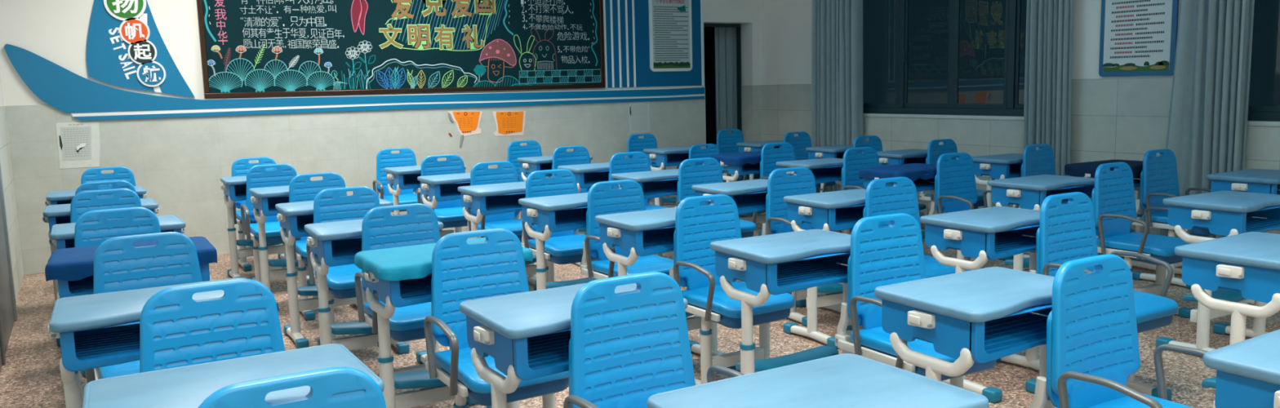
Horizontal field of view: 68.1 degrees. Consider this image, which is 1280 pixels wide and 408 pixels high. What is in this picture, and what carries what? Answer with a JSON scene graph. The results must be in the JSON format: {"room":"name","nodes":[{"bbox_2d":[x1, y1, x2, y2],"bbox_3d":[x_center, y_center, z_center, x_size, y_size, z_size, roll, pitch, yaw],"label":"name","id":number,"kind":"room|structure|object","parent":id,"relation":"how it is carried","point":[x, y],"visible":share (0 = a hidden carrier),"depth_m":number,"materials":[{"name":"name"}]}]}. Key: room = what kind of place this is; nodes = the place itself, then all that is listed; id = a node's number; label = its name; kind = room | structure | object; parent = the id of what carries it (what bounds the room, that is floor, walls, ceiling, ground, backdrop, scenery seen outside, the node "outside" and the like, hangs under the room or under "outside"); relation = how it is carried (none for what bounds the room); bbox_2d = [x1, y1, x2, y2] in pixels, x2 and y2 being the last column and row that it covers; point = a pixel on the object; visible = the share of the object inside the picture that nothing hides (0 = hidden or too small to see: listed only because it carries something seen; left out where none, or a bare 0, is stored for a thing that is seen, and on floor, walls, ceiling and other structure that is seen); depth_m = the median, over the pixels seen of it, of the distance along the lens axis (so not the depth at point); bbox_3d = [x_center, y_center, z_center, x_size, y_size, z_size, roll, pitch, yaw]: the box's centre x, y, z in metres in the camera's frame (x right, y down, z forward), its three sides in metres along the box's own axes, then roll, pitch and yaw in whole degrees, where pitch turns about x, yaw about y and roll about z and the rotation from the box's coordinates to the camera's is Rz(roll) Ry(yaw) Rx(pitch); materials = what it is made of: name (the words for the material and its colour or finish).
{"room":"classroom","nodes":[
{"label":"classroom","id":0,"kind":"room"},
{"bbox_2d":[0,70,4,106],"bbox_3d":[-2.125,-0.548,2.502,0.100,3.300,10.950,-6,8,-30],"label":"wall","id":1,"kind":"structure","parent":0,"point":[2,101],"depth_m":7.11,"materials":[{"name":"white paint"}]},
{"bbox_2d":[0,106,23,302],"bbox_3d":[-2.051,0.429,2.649,0.010,1.320,10.938,-6,8,-30],"label":"trim","id":2,"kind":"structure","parent":1,"relation":"attached to","point":[5,149],"depth_m":6.79,"materials":[{"name":"tile"}]},
{"bbox_2d":[0,0,760,106],"bbox_3d":[-1.776,-1.407,9.195,7.590,3.300,0.300,-6,8,-30],"label":"wall","id":3,"kind":"structure","parent":0,"point":[56,31],"depth_m":7.69,"materials":[{"name":"white paint"}]},
{"bbox_2d":[55,122,100,168],"bbox_3d":[-4.448,-0.469,7.510,0.297,0.363,0.010,-6,8,-30],"label":"notice","id":4,"kind":"object","parent":3,"relation":"attached to","point":[78,143],"visible":1,"depth_m":7.51,"materials":[{"name":"white paper"}]},
{"bbox_2d":[63,128,88,156],"bbox_3d":[-4.462,-0.487,7.501,0.184,0.216,0.001,-6,8,-30],"label":"print","id":5,"kind":"object","parent":4,"relation":"attached to","point":[85,128],"depth_m":7.50},
{"bbox_2d":[4,0,704,120],"bbox_3d":[-2.066,-1.432,8.822,6.442,1.087,0.035,-6,8,-30],"label":"wall decoration","id":6,"kind":"object","parent":3,"relation":"attached to","point":[126,47],"visible":1,"depth_m":7.69,"materials":[{"name":"blue plastic"}]},
{"bbox_2d":[4,86,706,275],"bbox_3d":[-2.055,-0.374,8.962,6.500,1.322,0.012,-6,8,-30],"label":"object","id":7,"kind":"structure","parent":3,"relation":"attached to","point":[180,162],"depth_m":8.22,"materials":[{"name":"tile"}]},
{"bbox_2d":[196,0,604,97],"bbox_3d":[-2.026,-1.681,8.817,3.817,1.290,0.040,-6,8,-30],"label":"blackboard","id":8,"kind":"object","parent":3,"relation":"attached to","point":[249,48],"visible":1,"depth_m":8.71,"materials":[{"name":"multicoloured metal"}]},
{"bbox_2d":[492,111,525,136],"bbox_3d":[-1.288,-0.799,9.363,0.355,0.245,0.005,-6,8,-30],"label":"certificate","id":9,"kind":"object","parent":3,"relation":"attached to","point":[508,122],"visible":1,"depth_m":9.36,"materials":[{"name":"orange paper"}]},
{"bbox_2d":[603,0,703,88],"bbox_3d":[0.151,-2.041,10.090,1.237,1.563,0.016,-6,8,-30],"label":"wall panel","id":10,"kind":"object","parent":3,"relation":"attached to","point":[625,22],"visible":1,"depth_m":10.01,"materials":[{"name":"blue plastic"}]},
{"bbox_2d":[648,0,692,71],"bbox_3d":[0.332,-1.898,10.199,0.534,0.923,0.022,-6,8,-30],"label":"notice","id":11,"kind":"object","parent":10,"relation":"attached to","point":[670,33],"visible":1,"depth_m":10.20,"materials":[{"name":"white plastic"}]},
{"bbox_2d":[653,5,688,60],"bbox_3d":[0.336,-1.837,10.197,0.435,0.574,0.001,-6,8,-30],"label":"print","id":12,"kind":"object","parent":11,"relation":"attached to","point":[653,6],"depth_m":10.17},
{"bbox_2d":[714,26,737,182],"bbox_3d":[1.045,-1.096,11.161,0.369,1.950,0.059,-6,8,-30],"label":"curtain","id":13,"kind":"object","parent":3,"relation":"hanging from","point":[725,37],"visible":0.58,"depth_m":11.10,"materials":[{"name":"grey fabric"}]},
{"bbox_2d":[0,212,1279,407],"bbox_3d":[0.582,0.727,5.432,9.690,0.100,12.950,-6,8,-30],"label":"floor","id":14,"kind":"structure","parent":0,"point":[30,377],"depth_m":4.97,"materials":[{"name":"stone"}]},
{"bbox_2d":[0,160,17,373],"bbox_3d":[-3.424,0.180,4.996,0.032,1.290,2.000,-6,8,-30],"label":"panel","id":15,"kind":"object","parent":14,"relation":"on","point":[8,312],"visible":1,"depth_m":5.60,"materials":[{"name":"grey"}]},
{"bbox_2d":[42,198,159,346],"bbox_3d":[-3.109,0.377,5.527,0.591,0.750,0.435,-6,8,-30],"label":"school desk","id":16,"kind":"object","parent":14,"relation":"on","point":[53,215],"visible":0.23,"depth_m":5.38,"materials":[{"name":"beige paint"}]},
{"bbox_2d":[70,188,142,222],"bbox_3d":[-2.888,0.362,5.188,0.468,0.855,0.479,-6,8,-30],"label":"chair","id":17,"kind":"object","parent":14,"relation":"on","point":[84,202],"visible":0.12,"depth_m":5.29,"materials":[{"name":"blue"}]},
{"bbox_2d":[80,166,136,188],"bbox_3d":[-3.834,0.169,6.883,0.468,0.855,0.479,-5,8,-29],"label":"chair","id":18,"kind":"object","parent":14,"relation":"on","point":[120,173],"visible":0.15,"depth_m":6.99,"materials":[{"name":"blue"}]},
{"bbox_2d":[48,214,186,382],"bbox_3d":[-2.550,0.470,4.688,0.591,0.750,0.435,-6,8,-31],"label":"school desk","id":19,"kind":"object","parent":14,"relation":"on","point":[62,235],"visible":0.23,"depth_m":4.60,"materials":[{"name":"beige paint"}]},
{"bbox_2d":[74,207,160,383],"bbox_3d":[-2.320,0.464,4.275,0.468,0.855,0.479,-6,8,-30],"label":"chair","id":20,"kind":"object","parent":14,"relation":"on","point":[92,228],"visible":0.16,"depth_m":4.37,"materials":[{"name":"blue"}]},
{"bbox_2d":[57,263,211,404],"bbox_3d":[-2.043,0.560,3.878,0.591,0.750,0.435,-5,8,-29],"label":"school desk","id":21,"kind":"object","parent":14,"relation":"on","point":[75,287],"visible":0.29,"depth_m":3.74,"materials":[{"name":"beige paint"}]},
{"bbox_2d":[44,236,216,281],"bbox_3d":[-2.061,0.218,3.850,0.598,0.076,0.428,-5,8,-29],"label":"tablecloth","id":22,"kind":"object","parent":21,"relation":"on","point":[64,264],"visible":0.52,"depth_m":3.65,"materials":[{"name":"blue fabric"}]},
{"bbox_2d":[84,231,202,382],"bbox_3d":[-1.749,0.555,3.444,0.468,0.855,0.479,-6,9,-32],"label":"chair","id":23,"kind":"object","parent":14,"relation":"on","point":[118,265],"visible":0.27,"depth_m":3.53,"materials":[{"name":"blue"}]},
{"bbox_2d":[48,277,246,407],"bbox_3d":[-1.469,0.663,2.956,0.591,0.750,0.435,-6,8,-30],"label":"school desk","id":24,"kind":"object","parent":14,"relation":"on","point":[102,330],"visible":0.45,"depth_m":2.79,"materials":[{"name":"beige paint"}]},
{"bbox_2d":[139,279,284,373],"bbox_3d":[-1.083,0.660,2.496,0.468,0.855,0.479,-6,8,-30],"label":"chair","id":25,"kind":"object","parent":14,"relation":"on","point":[176,330],"visible":0.52,"depth_m":2.60,"materials":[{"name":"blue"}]},
{"bbox_2d":[82,343,384,407],"bbox_3d":[-0.868,0.759,2.086,0.591,0.750,0.435,-6,8,-30],"label":"school desk","id":26,"kind":"object","parent":14,"relation":"on","point":[188,386],"visible":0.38,"depth_m":2.08,"materials":[{"name":"beige paint"}]},
{"bbox_2d":[231,156,286,271],"bbox_3d":[-3.017,0.065,7.547,0.468,0.855,0.479,-6,8,-31],"label":"chair","id":27,"kind":"object","parent":14,"relation":"on","point":[240,167],"visible":0.25,"depth_m":7.58,"materials":[{"name":"blue"}]},
{"bbox_2d":[220,173,301,278],"bbox_3d":[-2.793,0.170,7.096,0.591,0.750,0.435,-6,8,-30],"label":"school desk","id":28,"kind":"object","parent":14,"relation":"on","point":[234,188],"visible":0.42,"depth_m":6.97,"materials":[{"name":"beige paint"}]},
{"bbox_2d":[240,163,316,286],"bbox_3d":[-2.576,0.155,6.755,0.468,0.855,0.479,-5,8,-29],"label":"chair","id":29,"kind":"object","parent":14,"relation":"on","point":[257,176],"visible":0.45,"depth_m":6.78,"materials":[{"name":"blue"}]},
{"bbox_2d":[197,366,386,407],"bbox_3d":[-0.541,0.757,1.626,0.468,0.855,0.479,-6,8,-30],"label":"chair","id":30,"kind":"object","parent":14,"relation":"on","point":[344,387],"visible":1,"depth_m":1.75,"materials":[{"name":"blue plastic"}]},
{"bbox_2d":[248,185,348,310],"bbox_3d":[-2.219,0.265,6.233,0.591,0.750,0.435,-6,8,-31],"label":"school desk","id":31,"kind":"object","parent":14,"relation":"on","point":[264,200],"visible":0.38,"depth_m":6.09,"materials":[{"name":"beige paint"}]},
{"bbox_2d":[284,172,357,320],"bbox_3d":[-1.957,0.246,5.918,0.468,0.855,0.479,-6,8,-30],"label":"chair","id":32,"kind":"object","parent":14,"relation":"on","point":[301,188],"visible":0.18,"depth_m":5.97,"materials":[{"name":"blue"}]},
{"bbox_2d":[275,198,391,349],"bbox_3d":[-1.700,0.368,5.325,0.591,0.750,0.435,-6,8,-30],"label":"school desk","id":33,"kind":"object","parent":14,"relation":"on","point":[293,217],"visible":0.48,"depth_m":5.20,"materials":[{"name":"beige paint"}]},
{"bbox_2d":[306,186,409,354],"bbox_3d":[-1.483,0.353,4.984,0.468,0.855,0.479,-5,8,-29],"label":"chair","id":34,"kind":"object","parent":14,"relation":"on","point":[328,206],"visible":0.31,"depth_m":5.03,"materials":[{"name":"blue"}]},
{"bbox_2d":[304,219,443,364],"bbox_3d":[-1.235,0.466,4.468,0.591,0.750,0.435,-5,8,-29],"label":"school desk","id":35,"kind":"object","parent":14,"relation":"on","point":[336,243],"visible":0.46,"depth_m":4.34,"materials":[{"name":"beige paint"}]},
{"bbox_2d":[372,147,417,212],"bbox_3d":[-2.075,-0.054,8.306,0.468,0.855,0.479,-5,8,-29],"label":"chair","id":36,"kind":"object","parent":14,"relation":"on","point":[406,157],"visible":0.52,"depth_m":8.37,"materials":[{"name":"blue"}]},
{"bbox_2d":[354,203,476,405],"bbox_3d":[-0.977,0.447,4.150,0.468,0.855,0.479,-6,8,-31],"label":"chair","id":37,"kind":"object","parent":14,"relation":"on","point":[380,229],"visible":0.35,"depth_m":4.18,"materials":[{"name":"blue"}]},
{"bbox_2d":[383,165,466,238],"bbox_3d":[-1.710,0.077,7.616,0.591,0.750,0.435,-6,8,-30],"label":"school desk","id":38,"kind":"object","parent":14,"relation":"on","point":[402,177],"visible":0.34,"depth_m":7.46,"materials":[{"name":"beige paint"}]},
{"bbox_2d":[417,154,467,228],"bbox_3d":[-1.450,0.058,7.300,0.468,0.855,0.479,-5,8,-29],"label":"chair","id":39,"kind":"object","parent":14,"relation":"on","point":[450,213],"visible":0.38,"depth_m":7.37,"materials":[{"name":"blue"}]},
{"bbox_2d":[363,262,525,407],"bbox_3d":[-0.736,0.557,3.653,0.591,0.750,0.435,-6,8,-31],"label":"school desk","id":40,"kind":"object","parent":14,"relation":"on","point":[407,291],"visible":0.4,"depth_m":3.52,"materials":[{"name":"beige paint"}]},
{"bbox_2d":[355,237,533,281],"bbox_3d":[-0.754,0.206,3.623,0.594,0.060,0.434,-6,8,-31],"label":"tablecloth","id":41,"kind":"object","parent":40,"relation":"on","point":[395,264],"visible":0.54,"depth_m":3.46,"materials":[{"name":"teal fabric"}]},
{"bbox_2d":[417,173,479,238],"bbox_3d":[-1.246,0.172,6.780,0.591,0.750,0.435,-5,8,-29],"label":"school desk","id":42,"kind":"object","parent":14,"relation":"on","point":[439,188],"visible":0.34,"depth_m":6.60,"materials":[{"name":"beige paint"}]},
{"bbox_2d":[423,228,568,407],"bbox_3d":[-0.489,0.539,3.329,0.468,0.855,0.479,-6,8,-31],"label":"chair","id":43,"kind":"object","parent":14,"relation":"on","point":[461,271],"visible":0.52,"depth_m":3.38,"materials":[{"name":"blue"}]},
{"bbox_2d":[466,160,536,284],"bbox_3d":[-0.921,0.147,6.502,0.468,0.855,0.479,-6,8,-31],"label":"chair","id":44,"kind":"object","parent":14,"relation":"on","point":[506,171],"visible":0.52,"depth_m":6.58,"materials":[{"name":"blue"}]},
{"bbox_2d":[457,181,554,290],"bbox_3d":[-0.809,0.259,6.009,0.591,0.750,0.435,-6,8,-30],"label":"school desk","id":45,"kind":"object","parent":14,"relation":"on","point":[494,198],"visible":0.35,"depth_m":5.88,"materials":[{"name":"beige paint"}]},
{"bbox_2d":[506,140,551,218],"bbox_3d":[-1.014,-0.167,8.986,0.468,0.855,0.479,-6,8,-30],"label":"chair","id":46,"kind":"object","parent":14,"relation":"on","point":[533,148],"visible":0.22,"depth_m":9.07,"materials":[{"name":"blue"}]},
{"bbox_2d":[518,192,597,290],"bbox_3d":[-0.330,0.340,5.286,0.591,0.750,0.435,-6,8,-31],"label":"school desk","id":47,"kind":"object","parent":14,"relation":"on","point":[557,213],"visible":0.39,"depth_m":5.13,"materials":[{"name":"beige paint"}]},
{"bbox_2d":[521,168,597,282],"bbox_3d":[-0.450,0.231,5.752,0.468,0.855,0.479,-6,8,-31],"label":"chair","id":48,"kind":"object","parent":14,"relation":"on","point":[564,247],"visible":0.44,"depth_m":5.79,"materials":[{"name":"blue"}]},
{"bbox_2d":[551,145,590,234],"bbox_3d":[-0.494,-0.054,7.998,0.468,0.855,0.479,-6,8,-30],"label":"chair","id":49,"kind":"object","parent":14,"relation":"on","point":[580,155],"visible":0.12,"depth_m":8.10,"materials":[{"name":"blue"}]},
{"bbox_2d":[459,283,688,407],"bbox_3d":[-0.179,0.654,2.779,0.591,0.750,0.435,-6,8,-31],"label":"school desk","id":50,"kind":"object","parent":14,"relation":"on","point":[526,335],"visible":0.44,"depth_m":2.61,"materials":[{"name":"beige paint"}]},
{"bbox_2d":[557,162,609,265],"bbox_3d":[-0.295,0.072,7.383,0.591,0.750,0.435,-5,8,-29],"label":"school desk","id":51,"kind":"object","parent":14,"relation":"on","point":[586,175],"visible":0.19,"depth_m":7.25,"materials":[{"name":"beige paint"}]},
{"bbox_2d":[580,179,673,284],"bbox_3d":[-0.029,0.316,4.995,0.468,0.855,0.479,-6,9,-32],"label":"chair","id":52,"kind":"object","parent":14,"relation":"on","point":[629,197],"visible":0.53,"depth_m":5.04,"materials":[{"name":"blue"}]},
{"bbox_2d":[608,151,677,258],"bbox_3d":[0.016,0.048,7.098,0.468,0.855,0.479,-5,8,-29],"label":"chair","id":53,"kind":"object","parent":14,"relation":"on","point":[640,161],"visible":0.26,"depth_m":7.20,"materials":[{"name":"blue"}]},
{"bbox_2d":[610,168,678,256],"bbox_3d":[0.142,0.160,6.613,0.591,0.750,0.435,-5,8,-29],"label":"school desk","id":54,"kind":"object","parent":14,"relation":"on","point":[662,183],"visible":0.15,"depth_m":6.54,"materials":[{"name":"blue plastic"}]},
{"bbox_2d":[563,271,744,407],"bbox_3d":[0.067,0.637,2.455,0.468,0.855,0.479,-6,8,-30],"label":"chair","id":55,"kind":"object","parent":14,"relation":"on","point":[627,348],"visible":0.88,"depth_m":2.56,"materials":[{"name":"blue"}]},
{"bbox_2d":[595,207,728,368],"bbox_3d":[0.132,0.424,4.531,0.591,0.750,0.435,-6,8,-31],"label":"school desk","id":56,"kind":"object","parent":14,"relation":"on","point":[649,232],"visible":0.25,"depth_m":4.39,"materials":[{"name":"blue plastic"}]},
{"bbox_2d":[643,146,706,208],"bbox_3d":[0.376,-0.157,9.057,0.591,0.750,0.435,-6,8,-29],"label":"school desk","id":57,"kind":"object","parent":14,"relation":"on","point":[672,156],"visible":0.36,"depth_m":8.93,"materials":[{"name":"blue plastic"}]},
{"bbox_2d":[674,157,757,281],"bbox_3d":[0.506,0.130,6.358,0.468,0.855,0.479,-6,8,-29],"label":"chair","id":58,"kind":"object","parent":14,"relation":"on","point":[690,174],"visible":0.28,"depth_m":6.42,"materials":[{"name":"blue"}]},
{"bbox_2d":[669,194,794,385],"bbox_3d":[0.408,0.404,4.224,0.468,0.855,0.479,-6,9,-32],"label":"chair","id":59,"kind":"object","parent":14,"relation":"on","point":[696,226],"visible":0.53,"depth_m":4.25,"materials":[{"name":"blue"}]},
{"bbox_2d":[691,178,806,307],"bbox_3d":[0.661,0.255,5.763,0.591,0.750,0.435,-6,8,-30],"label":"school desk","id":60,"kind":"object","parent":14,"relation":"on","point":[749,196],"visible":0.17,"depth_m":5.68,"materials":[{"name":"blue plastic"}]},
{"bbox_2d":[710,229,854,374],"bbox_3d":[0.618,0.518,3.696,0.591,0.750,0.435,-5,8,-29],"label":"school desk","id":61,"kind":"object","parent":14,"relation":"on","point":[778,264],"visible":0.71,"depth_m":3.57,"materials":[{"name":"blue plastic"}]},
{"bbox_2d":[760,142,826,192],"bbox_3d":[1.248,-0.069,7.785,0.468,0.855,0.479,-6,8,-30],"label":"chair","id":62,"kind":"object","parent":14,"relation":"on","point":[770,156],"visible":0.19,"depth_m":7.86,"materials":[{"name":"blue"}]},
{"bbox_2d":[761,167,841,326],"bbox_3d":[0.991,0.229,5.488,0.468,0.855,0.479,-5,8,-29],"label":"chair","id":63,"kind":"object","parent":14,"relation":"on","point":[780,185],"visible":0.37,"depth_m":5.55,"materials":[{"name":"blue"}]},
{"bbox_2d":[776,157,849,234],"bbox_3d":[1.390,0.046,7.263,0.591,0.750,0.435,-6,8,-30],"label":"school desk","id":64,"kind":"object","parent":14,"relation":"on","point":[829,169],"visible":0.27,"depth_m":7.19,"materials":[{"name":"blue plastic"}]},
{"bbox_2d":[647,353,988,407],"bbox_3d":[0.360,0.754,1.894,0.591,0.750,0.435,-6,8,-30],"label":"school desk","id":65,"kind":"object","parent":14,"relation":"on","point":[846,380],"visible":1,"depth_m":1.90,"materials":[{"name":"blue plastic"}]},
{"bbox_2d":[782,189,866,349],"bbox_3d":[1.117,0.328,5.096,0.591,0.750,0.435,-5,8,-29],"label":"school desk","id":66,"kind":"object","parent":14,"relation":"on","point":[834,211],"visible":0.37,"depth_m":4.98,"materials":[{"name":"beige paint"}]},
{"bbox_2d":[841,146,879,190],"bbox_3d":[1.758,0.017,7.011,0.468,0.855,0.479,-6,8,-31],"label":"chair","id":67,"kind":"object","parent":14,"relation":"on","point":[853,162],"visible":0.23,"depth_m":7.08,"materials":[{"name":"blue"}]},
{"bbox_2d":[863,173,937,249],"bbox_3d":[1.872,0.125,6.554,0.591,0.750,0.435,-6,8,-30],"label":"school desk","id":68,"kind":"object","parent":14,"relation":"on","point":[921,184],"visible":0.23,"depth_m":6.58,"materials":[{"name":"beige paint"}]},
{"bbox_2d":[858,163,936,181],"bbox_3d":[1.854,-0.218,6.526,0.598,0.076,0.428,-6,8,-30],"label":"tablecloth","id":69,"kind":"object","parent":68,"relation":"on","point":[913,171],"visible":0.8,"depth_m":6.38,"materials":[{"name":"blue fabric"}]},
{"bbox_2d":[876,148,932,231],"bbox_3d":[2.269,-0.067,7.986,0.591,0.750,0.435,-6,8,-30],"label":"school desk","id":70,"kind":"object","parent":14,"relation":"on","point":[913,155],"visible":0.19,"depth_m":7.86,"materials":[{"name":"blue plastic"}]},
{"bbox_2d":[835,213,996,388],"bbox_3d":[1.024,0.485,3.466,0.468,0.855,0.479,-5,8,-29],"label":"chair","id":71,"kind":"object","parent":14,"relation":"on","point":[892,254],"visible":0.45,"depth_m":3.53,"materials":[{"name":"blue"}]},
{"bbox_2d":[862,177,971,278],"bbox_3d":[1.394,0.308,4.790,0.468,0.855,0.479,-5,8,-29],"label":"chair","id":72,"kind":"object","parent":14,"relation":"on","point":[902,197],"visible":0.21,"depth_m":4.88,"materials":[{"name":"blue"}]},
{"bbox_2d":[919,138,995,240],"bbox_3d":[2.597,-0.093,7.710,0.468,0.855,0.479,-6,9,-32],"label":"chair","id":73,"kind":"object","parent":14,"relation":"on","point":[935,150],"visible":0.2,"depth_m":7.76,"materials":[{"name":"blue"}]},
{"bbox_2d":[874,266,1054,407],"bbox_3d":[1.045,0.619,2.827,0.591,0.750,0.435,-6,8,-30],"label":"school desk","id":74,"kind":"object","parent":14,"relation":"on","point":[982,315],"visible":0.76,"depth_m":2.69,"materials":[{"name":"blue plastic"}]},
{"bbox_2d":[928,151,1018,269],"bbox_3d":[2.230,0.096,6.295,0.468,0.855,0.479,-6,8,-30],"label":"chair","id":75,"kind":"object","parent":14,"relation":"on","point":[955,186],"visible":0.46,"depth_m":6.38,"materials":[{"name":"blue"}]},
{"bbox_2d":[920,206,1039,403],"bbox_3d":[1.600,0.424,4.249,0.591,0.750,0.435,-6,8,-31],"label":"school desk","id":76,"kind":"object","parent":14,"relation":"on","point":[993,233],"visible":0.47,"depth_m":4.11,"materials":[{"name":"blue plastic"}]},
{"bbox_2d":[971,153,1054,261],"bbox_3d":[2.842,0.011,7.261,0.591,0.750,0.435,-6,8,-30],"label":"school desk","id":77,"kind":"object","parent":14,"relation":"on","point":[998,166],"visible":0.28,"depth_m":7.09,"materials":[{"name":"blue plastic"}]},
{"bbox_2d":[1013,143,1056,258],"bbox_3d":[3.058,-0.004,6.919,0.468,0.855,0.479,-6,9,-32],"label":"chair","id":78,"kind":"object","parent":14,"relation":"on","point":[1042,161],"visible":0.27,"depth_m":7.01,"materials":[{"name":"blue"}]},
{"bbox_2d":[986,174,1094,316],"bbox_3d":[2.406,0.230,5.620,0.591,0.750,0.435,-6,8,-30],"label":"school desk","id":79,"kind":"object","parent":14,"relation":"on","point":[1029,193],"visible":0.39,"depth_m":5.49,"materials":[{"name":"blue plastic"}]},
{"bbox_2d":[1025,191,1178,400],"bbox_3d":[1.941,0.397,3.980,0.468,0.855,0.479,-6,8,-30],"label":"chair","id":80,"kind":"object","parent":14,"relation":"on","point":[1066,233],"visible":0.44,"depth_m":4.03,"materials":[{"name":"blue"}]},
{"bbox_2d":[1070,170,1155,271],"bbox_3d":[3.258,0.102,6.466,0.591,0.750,0.435,-5,8,-29],"label":"school desk","id":81,"kind":"object","parent":14,"relation":"on","point":[1136,182],"visible":0.11,"depth_m":6.56,"materials":[{"name":"beige paint"}]},
{"bbox_2d":[1064,159,1142,177],"bbox_3d":[3.241,-0.235,6.441,0.598,0.088,0.432,-5,8,-29],"label":"tablecloth","id":82,"kind":"object","parent":81,"relation":"on","point":[1080,169],"visible":0.53,"depth_m":6.37,"materials":[{"name":"blue fabric"}]},
{"bbox_2d":[1029,253,1207,407],"bbox_3d":[1.370,0.593,2.550,0.468,0.855,0.479,-6,8,-31],"label":"chair","id":83,"kind":"object","parent":14,"relation":"on","point":[1092,343],"visible":0.95,"depth_m":2.65,"materials":[{"name":"blue"}]},
{"bbox_2d":[1091,161,1192,318],"bbox_3d":[2.811,0.207,5.309,0.468,0.855,0.479,-6,8,-31],"label":"chair","id":84,"kind":"object","parent":14,"relation":"on","point":[1113,195],"visible":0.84,"depth_m":5.34,"materials":[{"name":"blue"}]},
{"bbox_2d":[1131,148,1215,288],"bbox_3d":[3.537,0.081,6.161,0.468,0.855,0.479,-6,8,-30],"label":"chair","id":85,"kind":"object","parent":14,"relation":"on","point":[1158,175],"visible":0.59,"depth_m":6.22,"materials":[{"name":"blue"}]},
{"bbox_2d":[1155,191,1279,351],"bbox_3d":[2.904,0.344,4.631,0.591,0.750,0.435,-6,8,-29],"label":"school desk","id":86,"kind":"object","parent":14,"relation":"on","point":[1224,213],"visible":0.7,"depth_m":4.54,"materials":[{"name":"beige paint"}]},
{"bbox_2d":[1174,231,1279,407],"bbox_3d":[2.243,0.521,3.367,0.591,0.750,0.435,-6,8,-31],"label":"school desk","id":87,"kind":"object","parent":14,"relation":"on","point":[1248,264],"visible":0.69,"depth_m":3.22,"materials":[{"name":"blue plastic"}]},
{"bbox_2d":[1203,329,1279,407],"bbox_3d":[1.587,0.698,2.094,0.591,0.750,0.435,-6,8,-31],"label":"school desk","id":88,"kind":"object","parent":14,"relation":"on","point":[1248,371],"visible":1,"depth_m":2.04,"materials":[{"name":"blue plastic"}]},
{"bbox_2d":[1206,168,1279,304],"bbox_3d":[3.730,0.193,5.657,0.591,0.750,0.435,-6,8,-31],"label":"school desk","id":89,"kind":"object","parent":14,"relation":"on","point":[1250,180],"visible":0.24,"depth_m":5.51,"materials":[{"name":"blue plastic"}]},
{"bbox_2d":[703,26,733,144],"bbox_3d":[0.540,-1.413,11.573,1.470,2.600,1.400,-6,8,-30],"label":"doorway","id":90,"kind":"structure","parent":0,"point":[708,32],"depth_m":12.28,"materials":[{"name":"grey paint"}]},
{"bbox_2d":[760,0,1180,84],"bbox_3d":[4.271,-1.181,6.250,0.200,3.300,10.950,-6,8,-30],"label":"wall","id":91,"kind":"structure","parent":0,"point":[785,24],"depth_m":10.28,"materials":[{"name":"white paint"}]},
{"bbox_2d":[736,84,761,180],"bbox_3d":[1.284,-0.726,11.093,0.132,1.322,0.312,-6,8,-30],"label":"trim","id":92,"kind":"structure","parent":91,"relation":"attached to","point":[751,104],"depth_m":10.94,"materials":[{"name":"tile"}]},
{"bbox_2d":[811,0,862,192],"bbox_3d":[2.013,-1.440,9.639,0.127,2.830,0.700,-6,8,-30],"label":"curtain","id":93,"kind":"object","parent":91,"relation":"hanging from","point":[837,25],"visible":0.79,"depth_m":9.61,"materials":[{"name":"grey fabric"}]},
{"bbox_2d":[862,0,1024,120],"bbox_3d":[2.729,-1.675,8.697,0.140,1.762,2.500,-6,8,-30],"label":"window","id":94,"kind":"structure","parent":91,"relation":"in","point":[1011,109],"depth_m":8.58,"materials":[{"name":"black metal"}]},
{"bbox_2d":[760,77,1279,237],"bbox_3d":[4.206,-0.191,6.316,0.012,1.322,10.938,-6,8,-30],"label":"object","id":95,"kind":"structure","parent":91,"relation":"attached to","point":[1112,118],"depth_m":7.46,"materials":[{"name":"tile"}]},
{"bbox_2d":[1022,0,1073,176],"bbox_3d":[3.273,-1.204,7.535,0.120,2.830,0.397,-6,8,-30],"label":"curtain","id":96,"kind":"object","parent":91,"relation":"hanging from","point":[1049,23],"visible":0.63,"depth_m":7.52,"materials":[{"name":"grey fabric"}]},
{"bbox_2d":[1098,0,1178,76],"bbox_3d":[3.680,-1.456,6.987,0.025,1.012,0.585,-6,8,-30],"label":"framed poster","id":97,"kind":"object","parent":91,"relation":"attached to","point":[1138,37],"visible":1,"depth_m":7.00,"materials":[{"name":"blue plastic"}]},
{"bbox_2d":[1114,4,1133,53],"bbox_3d":[3.623,-1.372,7.076,0.001,0.485,0.140,-6,8,-30],"label":"print","id":98,"kind":"object","parent":97,"relation":"attached to","point":[1125,15],"depth_m":7.07},
{"bbox_2d":[1110,0,1164,58],"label":"print","id":99,"kind":"object","parent":97,"relation":"attached to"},
{"bbox_2d":[1156,0,1208,237],"bbox_3d":[3.801,-1.062,6.558,0.303,2.890,0.109,3,8,29],"label":"curtain","id":100,"kind":"object","parent":91,"relation":"hanging from","point":[1184,139],"visible":0.59,"depth_m":6.58,"materials":[{"name":"grey fabric"}]},
{"bbox_2d":[1201,0,1254,238],"bbox_3d":[3.966,-1.053,6.373,0.114,2.870,0.254,-6,8,-30],"label":"curtain","id":101,"kind":"object","parent":91,"relation":"hanging from","point":[1230,22],"visible":0.63,"depth_m":6.38,"materials":[{"name":"grey fabric"}]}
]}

